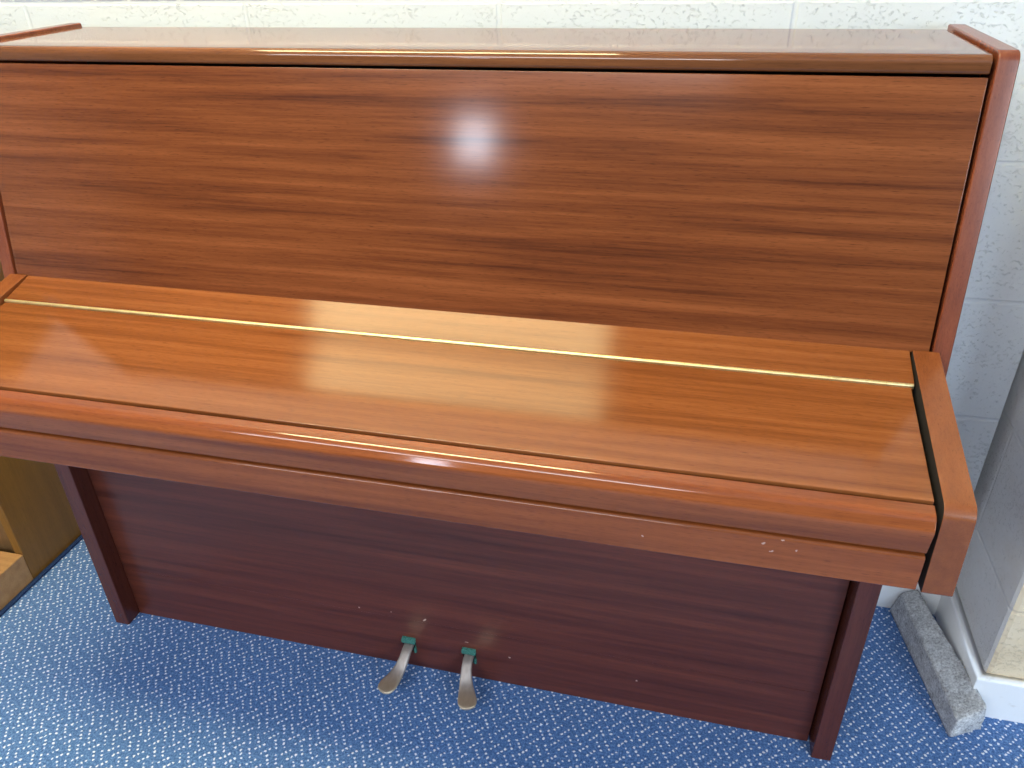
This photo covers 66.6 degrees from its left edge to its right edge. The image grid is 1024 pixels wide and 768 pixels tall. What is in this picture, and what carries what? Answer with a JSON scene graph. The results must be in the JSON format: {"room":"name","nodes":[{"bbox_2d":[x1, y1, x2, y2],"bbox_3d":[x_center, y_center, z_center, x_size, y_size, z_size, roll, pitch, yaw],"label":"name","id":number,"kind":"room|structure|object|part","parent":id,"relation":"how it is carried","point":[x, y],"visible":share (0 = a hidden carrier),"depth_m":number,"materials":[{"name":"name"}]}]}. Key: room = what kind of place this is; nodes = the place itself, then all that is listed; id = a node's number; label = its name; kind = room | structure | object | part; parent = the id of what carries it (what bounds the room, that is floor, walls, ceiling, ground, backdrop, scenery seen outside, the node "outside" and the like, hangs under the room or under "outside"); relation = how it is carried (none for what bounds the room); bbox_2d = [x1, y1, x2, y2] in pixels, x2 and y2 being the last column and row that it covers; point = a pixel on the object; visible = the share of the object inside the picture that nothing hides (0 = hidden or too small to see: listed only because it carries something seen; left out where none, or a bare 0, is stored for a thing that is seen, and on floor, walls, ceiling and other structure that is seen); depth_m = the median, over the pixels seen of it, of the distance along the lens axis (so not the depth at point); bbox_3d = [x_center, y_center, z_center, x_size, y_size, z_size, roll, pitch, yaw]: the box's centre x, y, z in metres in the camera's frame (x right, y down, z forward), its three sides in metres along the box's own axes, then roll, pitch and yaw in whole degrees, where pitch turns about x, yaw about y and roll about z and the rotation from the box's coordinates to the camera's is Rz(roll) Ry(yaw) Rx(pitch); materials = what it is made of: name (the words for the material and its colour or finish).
{"room":"music room","nodes":[
{"label":"music room","id":0,"kind":"room"},
{"bbox_2d":[0,539,1023,767],"bbox_3d":[-0.463,1.268,0.382,6.400,0.060,3.700,6,31,12],"label":"floor","id":1,"kind":"structure","parent":0,"point":[81,687],"depth_m":1.43,"materials":[{"name":"blue carpet"}]},
{"bbox_2d":[0,261,80,609],"bbox_3d":[-1.433,-0.105,1.614,0.748,1.098,0.500,6,31,12],"label":"base cabinet","id":2,"kind":"object","parent":1,"relation":"on","point":[38,522],"visible":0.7,"depth_m":1.73,"materials":[{"name":"brown wood"}]},
{"bbox_3d":[-1.445,-0.073,1.585,0.701,1.073,0.018,6,31,12],"label":"door","id":3,"kind":"part","parent":2,"relation":"part of","materials":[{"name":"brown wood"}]},
{"bbox_2d":[0,534,82,616],"bbox_3d":[-1.063,0.428,1.771,0.011,0.005,0.608,6,31,12],"label":"trim","id":4,"kind":"structure","parent":2,"relation":"attached to","point":[17,597],"depth_m":1.76,"materials":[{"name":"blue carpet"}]},
{"bbox_2d":[0,23,1020,760],"bbox_3d":[-0.137,0.051,1.278,1.459,1.114,0.583,6,31,12],"label":"upright piano","id":5,"kind":"object","parent":1,"relation":"on","point":[610,365],"visible":1,"depth_m":1.07,"materials":[{"name":"brown wood"}]},
{"bbox_3d":[-0.855,-0.045,1.239,0.032,0.171,0.263,6,31,12],"label":"arm","id":6,"kind":"part","parent":5,"relation":"part of","materials":[{"name":"brown wood"}]},
{"bbox_3d":[-0.183,0.004,1.055,1.356,0.055,0.179,6,31,12],"label":"keyboard lid","id":7,"kind":"part","parent":5,"relation":"part of","materials":[{"name":"brown wood"}]},
{"bbox_3d":[-0.144,0.237,1.338,1.350,0.478,0.019,6,31,13],"label":"panel","id":8,"kind":"part","parent":5,"relation":"part of","materials":[{"name":"brown wood"}]},
{"bbox_3d":[-0.137,0.497,1.493,1.350,0.126,0.023,6,31,13],"label":"rail","id":9,"kind":"part","parent":5,"relation":"part of","materials":[{"name":"brown wood"}]},
{"bbox_3d":[-0.141,-0.268,1.108,1.407,0.329,0.079,6,31,12],"label":"panel","id":10,"kind":"part","parent":5,"relation":"part of","materials":[{"name":"brown wood"}]},
{"bbox_3d":[-0.113,-0.491,1.133,1.408,0.022,0.239,6,31,12],"label":"lid","id":11,"kind":"part","parent":5,"relation":"part of","materials":[{"name":"brown wood"}]},
{"bbox_3d":[0.503,0.097,0.936,0.032,0.171,0.263,6,31,12],"label":"arm","id":12,"kind":"part","parent":5,"relation":"part of","materials":[{"name":"brown wood"}]},
{"bbox_2d":[890,590,985,736],"bbox_3d":[0.806,0.516,1.475,0.064,0.068,0.302,1,31,4],"label":"stone block","id":13,"kind":"object","parent":1,"relation":"on","point":[961,709],"visible":1,"depth_m":1.44,"materials":[{"name":"grey stone"}]},
{"bbox_2d":[0,0,1023,491],"bbox_3d":[-1.156,-0.897,1.458,4.150,2.612,0.120,6,31,12],"label":"wall","id":14,"kind":"structure","parent":0,"point":[988,347],"depth_m":1.26,"materials":[{"name":"white paint"}]},
{"bbox_2d":[956,351,1023,678],"bbox_3d":[1.931,-0.512,0.665,2.234,2.612,0.358,6,31,12],"label":"wall","id":15,"kind":"structure","parent":0,"point":[990,584],"depth_m":1.37,"materials":[{"name":"white paint"}]},
{"bbox_2d":[877,583,1023,722],"bbox_3d":[0.965,0.504,1.465,4.050,0.094,0.253,6,31,12],"label":"baseboard","id":16,"kind":"structure","parent":15,"relation":"attached to","point":[1003,696],"depth_m":1.42,"materials":[{"name":"white paint"}]}
]}

